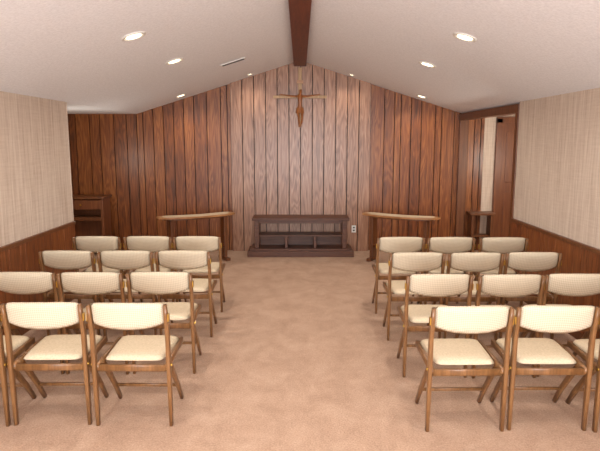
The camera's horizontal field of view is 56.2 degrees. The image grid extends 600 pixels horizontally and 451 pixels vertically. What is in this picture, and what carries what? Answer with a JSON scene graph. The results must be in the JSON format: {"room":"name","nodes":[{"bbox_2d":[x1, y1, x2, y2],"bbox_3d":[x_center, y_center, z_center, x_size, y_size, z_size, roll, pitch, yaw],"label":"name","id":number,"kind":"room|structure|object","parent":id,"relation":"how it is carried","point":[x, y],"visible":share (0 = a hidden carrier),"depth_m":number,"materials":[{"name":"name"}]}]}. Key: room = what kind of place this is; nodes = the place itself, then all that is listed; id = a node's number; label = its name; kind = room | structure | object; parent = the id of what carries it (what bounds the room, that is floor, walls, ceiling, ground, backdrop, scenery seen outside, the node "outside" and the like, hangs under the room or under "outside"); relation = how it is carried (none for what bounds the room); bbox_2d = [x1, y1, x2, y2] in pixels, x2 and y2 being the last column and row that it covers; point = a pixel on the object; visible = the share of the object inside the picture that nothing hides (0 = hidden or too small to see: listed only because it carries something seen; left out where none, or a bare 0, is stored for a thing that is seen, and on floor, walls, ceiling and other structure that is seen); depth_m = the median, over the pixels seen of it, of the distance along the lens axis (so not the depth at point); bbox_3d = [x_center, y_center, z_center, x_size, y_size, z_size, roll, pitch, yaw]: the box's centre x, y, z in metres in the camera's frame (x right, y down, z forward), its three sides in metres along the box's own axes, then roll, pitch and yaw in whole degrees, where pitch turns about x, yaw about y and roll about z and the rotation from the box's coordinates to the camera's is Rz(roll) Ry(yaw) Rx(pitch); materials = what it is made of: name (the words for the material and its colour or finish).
{"room":"house of worship","nodes":[
{"label":"house of worship","id":0,"kind":"room"},
{"bbox_2d":[0,91,75,334],"bbox_3d":[-2.592,0.406,1.704,0.155,2.190,9.250,0,9,0],"label":"wall","id":1,"kind":"structure","parent":0,"point":[36,215],"depth_m":5.36,"materials":[{"name":"paper"}]},
{"bbox_2d":[11,293,74,335],"bbox_3d":[-2.538,1.449,1.861,0.024,0.080,9.250,0,9,0],"label":"baseboard","id":2,"kind":"structure","parent":1,"relation":"attached to","point":[21,331],"depth_m":5.15,"materials":[{"name":"brown wood"}]},
{"bbox_2d":[66,102,73,220],"bbox_3d":[-2.613,-0.273,6.289,0.134,2.169,0.020,0,9,0],"label":"trim","id":3,"kind":"structure","parent":1,"relation":"attached to","point":[66,102],"depth_m":6.21,"materials":[{"name":"wood"}]},
{"bbox_2d":[68,63,484,250],"bbox_3d":[-0.600,-1.071,8.910,7.000,2.970,0.180,0,9,0],"label":"wall","id":4,"kind":"structure","parent":0,"point":[238,148],"depth_m":8.87,"materials":[{"name":"brown wood"}]},
{"bbox_2d":[273,67,326,126],"bbox_3d":[0.000,-1.960,8.611,0.820,0.903,0.143,0,9,0],"label":"crucifix","id":5,"kind":"object","parent":4,"relation":"attached to","point":[299,110],"visible":1,"depth_m":8.60,"materials":[{"name":"brown wood"}]},
{"bbox_2d":[0,250,599,450],"bbox_3d":[0.000,1.337,3.215,8.200,0.100,12.160,0,9,0],"label":"floor","id":6,"kind":"structure","parent":0,"point":[298,356],"depth_m":3.99,"materials":[{"name":"carpet"}]},
{"bbox_2d":[0,316,36,426],"bbox_3d":[-2.040,0.823,3.603,0.495,0.819,0.521,0,9,0],"label":"folding chair","id":7,"kind":"object","parent":6,"relation":"on","point":[26,342],"visible":0.82,"depth_m":3.59,"materials":[{"name":"brown wood"}]},
{"bbox_2d":[0,272,71,373],"bbox_3d":[-2.031,0.705,4.390,0.495,0.819,0.521,0,9,0],"label":"folding chair","id":8,"kind":"object","parent":6,"relation":"on","point":[10,282],"visible":0.3,"depth_m":4.11,"materials":[{"name":"beige fabric"}]},
{"bbox_2d":[0,302,108,425],"bbox_3d":[-1.544,0.820,3.620,0.495,0.819,0.521,0,9,-1],"label":"folding chair","id":9,"kind":"object","parent":6,"relation":"on","point":[29,315],"visible":0.98,"depth_m":3.45,"materials":[{"name":"beige fabric"}]},
{"bbox_2d":[38,250,100,335],"bbox_3d":[-2.041,0.585,5.186,0.495,0.819,0.521,0,9,1],"label":"folding chair","id":10,"kind":"object","parent":6,"relation":"on","point":[58,259],"visible":0.38,"depth_m":4.91,"materials":[{"name":"beige fabric"}]},
{"bbox_2d":[72,195,111,236],"bbox_3d":[-3.330,-0.008,8.746,0.720,0.915,0.400,0,9,0],"label":"base cabinet","id":11,"kind":"object","parent":6,"relation":"on","point":[92,213],"visible":0.43,"depth_m":8.73,"materials":[{"name":"brown wood"}]},
{"bbox_2d":[56,272,129,374],"bbox_3d":[-1.536,0.706,4.381,0.495,0.819,0.521,0,9,0],"label":"folding chair","id":12,"kind":"object","parent":6,"relation":"on","point":[84,283],"visible":0.49,"depth_m":4.10,"materials":[{"name":"beige fabric"}]},
{"bbox_2d":[72,236,134,302],"bbox_3d":[-2.046,0.474,5.923,0.495,0.819,0.521,0,9,1],"label":"folding chair","id":13,"kind":"object","parent":6,"relation":"on","point":[95,244],"visible":0.5,"depth_m":5.64,"materials":[{"name":"beige fabric"}]},
{"bbox_2d":[97,251,157,335],"bbox_3d":[-1.533,0.585,5.184,0.495,0.819,0.521,0,9,-1],"label":"folding chair","id":14,"kind":"object","parent":6,"relation":"on","point":[119,260],"visible":0.44,"depth_m":4.91,"materials":[{"name":"beige fabric"}]},
{"bbox_2d":[86,303,183,425],"bbox_3d":[-1.026,0.822,3.608,0.495,0.819,0.521,0,9,1],"label":"folding chair","id":15,"kind":"object","parent":6,"relation":"on","point":[117,316],"visible":1,"depth_m":3.44,"materials":[{"name":"beige fabric"}]},
{"bbox_2d":[123,236,180,301],"bbox_3d":[-1.532,0.473,5.927,0.495,0.819,0.521,0,9,1],"label":"folding chair","id":16,"kind":"object","parent":6,"relation":"on","point":[153,244],"visible":0.57,"depth_m":5.65,"materials":[{"name":"beige fabric"}]},
{"bbox_2d":[126,272,201,373],"bbox_3d":[-1.034,0.704,4.392,0.495,0.819,0.521,0,9,0],"label":"folding chair","id":17,"kind":"object","parent":6,"relation":"on","point":[143,282],"visible":0.7,"depth_m":4.14,"materials":[{"name":"beige fabric"}]},
{"bbox_2d":[155,250,216,336],"bbox_3d":[-1.026,0.585,5.187,0.495,0.819,0.521,0,9,0],"label":"folding chair","id":18,"kind":"object","parent":6,"relation":"on","point":[173,259],"visible":0.73,"depth_m":4.93,"materials":[{"name":"brown wood"}]},
{"bbox_2d":[157,212,234,260],"bbox_3d":[-1.475,0.187,8.175,1.140,0.700,0.340,-5,10,-30],"label":"rail","id":19,"kind":"object","parent":6,"relation":"on","point":[222,215],"visible":0.62,"depth_m":8.12,"materials":[{"name":"brown wood"}]},
{"bbox_2d":[173,236,224,311],"bbox_3d":[-1.040,0.474,5.921,0.495,0.819,0.521,0,9,-1],"label":"folding chair","id":20,"kind":"object","parent":6,"relation":"on","point":[193,243],"visible":0.72,"depth_m":5.66,"materials":[{"name":"beige fabric"}]},
{"bbox_2d":[247,215,353,256],"bbox_3d":[0.010,0.155,8.750,1.620,0.592,0.480,0,9,0],"label":"altar table","id":21,"kind":"object","parent":6,"relation":"on","point":[267,244],"visible":1,"depth_m":8.60,"materials":[{"name":"brown wood"}]},
{"bbox_2d":[372,237,425,313],"bbox_3d":[1.008,0.481,5.879,0.495,0.819,0.521,0,9,0],"label":"folding chair","id":22,"kind":"object","parent":6,"relation":"on","point":[385,244],"visible":0.72,"depth_m":5.62,"materials":[{"name":"beige fabric"}]},
{"bbox_2d":[362,212,440,261],"bbox_3d":[1.425,0.194,8.126,1.140,0.700,0.340,5,10,30],"label":"rail","id":23,"kind":"object","parent":6,"relation":"on","point":[373,216],"visible":0.78,"depth_m":8.07,"materials":[{"name":"brown wood"}]},
{"bbox_2d":[382,252,445,340],"bbox_3d":[1.011,0.597,5.105,0.495,0.819,0.521,0,9,0],"label":"folding chair","id":24,"kind":"object","parent":6,"relation":"on","point":[404,261],"visible":0.66,"depth_m":4.85,"materials":[{"name":"beige fabric"}]},
{"bbox_2d":[397,274,473,377],"bbox_3d":[1.010,0.715,4.324,0.495,0.819,0.521,0,9,0],"label":"folding chair","id":25,"kind":"object","parent":6,"relation":"on","point":[431,285],"visible":0.7,"depth_m":4.07,"materials":[{"name":"beige fabric"}]},
{"bbox_2d":[417,237,475,304],"bbox_3d":[1.505,0.482,5.872,0.495,0.819,0.521,0,9,-1],"label":"folding chair","id":26,"kind":"object","parent":6,"relation":"on","point":[447,245],"visible":0.53,"depth_m":5.59,"materials":[{"name":"beige fabric"}]},
{"bbox_2d":[415,306,514,431],"bbox_3d":[1.002,0.832,3.541,0.495,0.819,0.521,0,9,-1],"label":"folding chair","id":27,"kind":"object","parent":6,"relation":"on","point":[454,319],"visible":1,"depth_m":3.37,"materials":[{"name":"beige fabric"}]},
{"bbox_2d":[443,252,503,339],"bbox_3d":[1.510,0.598,5.098,0.495,0.819,0.521,0,9,-1],"label":"folding chair","id":28,"kind":"object","parent":6,"relation":"on","point":[476,261],"visible":0.47,"depth_m":4.83,"materials":[{"name":"brown wood"}]},
{"bbox_2d":[466,211,495,252],"bbox_3d":[2.860,0.103,8.935,0.400,0.640,0.240,0,9,0],"label":"table","id":29,"kind":"object","parent":6,"relation":"on","point":[489,225],"visible":0.73,"depth_m":8.87,"materials":[{"name":"brown wood"}]},
{"bbox_2d":[466,237,528,306],"bbox_3d":[2.030,0.484,5.859,0.495,0.819,0.521,0,9,1],"label":"folding chair","id":30,"kind":"object","parent":6,"relation":"on","point":[504,245],"visible":0.58,"depth_m":5.58,"materials":[{"name":"beige fabric"}]},
{"bbox_2d":[469,274,545,378],"bbox_3d":[1.519,0.716,4.312,0.495,0.819,0.521,0,9,-1],"label":"folding chair","id":31,"kind":"object","parent":6,"relation":"on","point":[498,285],"visible":0.43,"depth_m":4.04,"materials":[{"name":"beige fabric"}]},
{"bbox_2d":[495,252,561,338],"bbox_3d":[2.017,0.595,5.117,0.495,0.819,0.521,0,9,1],"label":"folding chair","id":32,"kind":"object","parent":6,"relation":"on","point":[521,261],"visible":0.36,"depth_m":4.84,"materials":[{"name":"beige fabric"}]},
{"bbox_2d":[490,305,599,430],"bbox_3d":[1.511,0.830,3.554,0.495,0.819,0.521,0,9,1],"label":"folding chair","id":33,"kind":"object","parent":6,"relation":"on","point":[538,318],"visible":0.94,"depth_m":3.38,"materials":[{"name":"beige fabric"}]},
{"bbox_2d":[521,274,599,376],"bbox_3d":[2.019,0.713,4.335,0.495,0.819,0.521,0,9,1],"label":"folding chair","id":34,"kind":"object","parent":6,"relation":"on","point":[575,285],"visible":0.32,"depth_m":4.05,"materials":[{"name":"beige fabric"}]},
{"bbox_2d":[565,339,599,432],"bbox_3d":[2.021,0.833,3.534,0.495,0.819,0.521,0,9,0],"label":"folding chair","id":35,"kind":"object","parent":6,"relation":"on","point":[577,346],"visible":0.79,"depth_m":3.57,"materials":[{"name":"brown wood"}]},
{"bbox_2d":[0,0,599,113],"bbox_3d":[0.000,-1.313,2.816,8.200,0.920,12.160,0,9,0],"label":"ceiling","id":36,"kind":"structure","parent":0,"point":[73,52],"depth_m":4.85,"materials":[{"name":"white paint"}]},
{"bbox_2d":[121,31,145,40],"bbox_3d":[-1.300,-1.476,4.389,0.186,0.066,0.194,1,9,6],"label":"recessed light","id":37,"kind":"object","parent":36,"relation":"in","point":[132,36],"visible":1,"depth_m":4.38,"materials":[{"name":"white ceramic"}]},
{"bbox_2d":[165,58,183,64],"bbox_3d":[-1.290,-1.688,5.773,0.186,0.066,0.194,1,9,6],"label":"recessed light","id":38,"kind":"object","parent":36,"relation":"in","point":[173,61],"visible":1,"depth_m":5.76,"materials":[{"name":"white ceramic"}]},
{"bbox_2d":[220,57,245,66],"bbox_3d":[-0.818,-2.001,6.879,0.320,0.013,0.100,-17,8,3],"label":"ceiling vent","id":39,"kind":"object","parent":36,"relation":"in","point":[243,58],"depth_m":6.84,"materials":[{"name":"white metal"}]},
{"bbox_2d":[288,0,311,65],"bbox_3d":[0.000,-1.608,2.726,0.190,0.110,11.870,0,9,0],"label":"ridge beam","id":40,"kind":"structure","parent":36,"relation":"attached to","point":[299,10],"depth_m":5.71,"materials":[{"name":"brown wood"}]},
{"bbox_2d":[419,61,436,67],"bbox_3d":[1.339,-1.692,5.904,0.186,0.066,0.194,-1,9,-6],"label":"recessed light","id":41,"kind":"object","parent":36,"relation":"in","point":[424,63],"visible":1,"depth_m":5.88,"materials":[{"name":"white ceramic"}]},
{"bbox_2d":[453,32,476,41],"bbox_3d":[1.300,-1.482,4.429,0.186,0.066,0.194,-1,9,-6],"label":"recessed light","id":42,"kind":"object","parent":36,"relation":"in","point":[465,37],"visible":1,"depth_m":4.41,"materials":[{"name":"white ceramic"}]},
{"bbox_2d":[479,114,514,239],"bbox_3d":[3.500,-0.682,9.009,1.200,2.170,0.100,0,9,0],"label":"wall","id":43,"kind":"structure","parent":0,"point":[490,123],"depth_m":8.93,"materials":[{"name":"paint"}]},
{"bbox_2d":[492,117,514,236],"bbox_3d":[3.490,-0.643,8.915,0.820,2.120,0.094,0,9,0],"label":"door","id":44,"kind":"structure","parent":43,"relation":"in","point":[505,126],"depth_m":8.90,"materials":[{"name":"brown wood"}]},
{"bbox_2d":[510,88,599,338],"bbox_3d":[2.533,0.388,1.828,0.155,2.190,9.500,0,9,0],"label":"wall","id":45,"kind":"structure","parent":0,"point":[557,197],"depth_m":5.33,"materials":[{"name":"paper"}]},
{"bbox_2d":[454,104,519,236],"bbox_3d":[2.549,-0.490,7.733,0.142,2.169,2.440,0,9,0],"label":"trim","id":46,"kind":"structure","parent":45,"relation":"attached to","point":[464,118],"depth_m":8.73,"materials":[{"name":"brown wood"}]},
{"bbox_2d":[524,301,588,339],"bbox_3d":[2.478,1.431,1.985,0.024,0.080,9.500,0,9,0],"label":"baseboard","id":47,"kind":"structure","parent":45,"relation":"attached to","point":[577,335],"depth_m":5.05,"materials":[{"name":"brown wood"}]}
]}

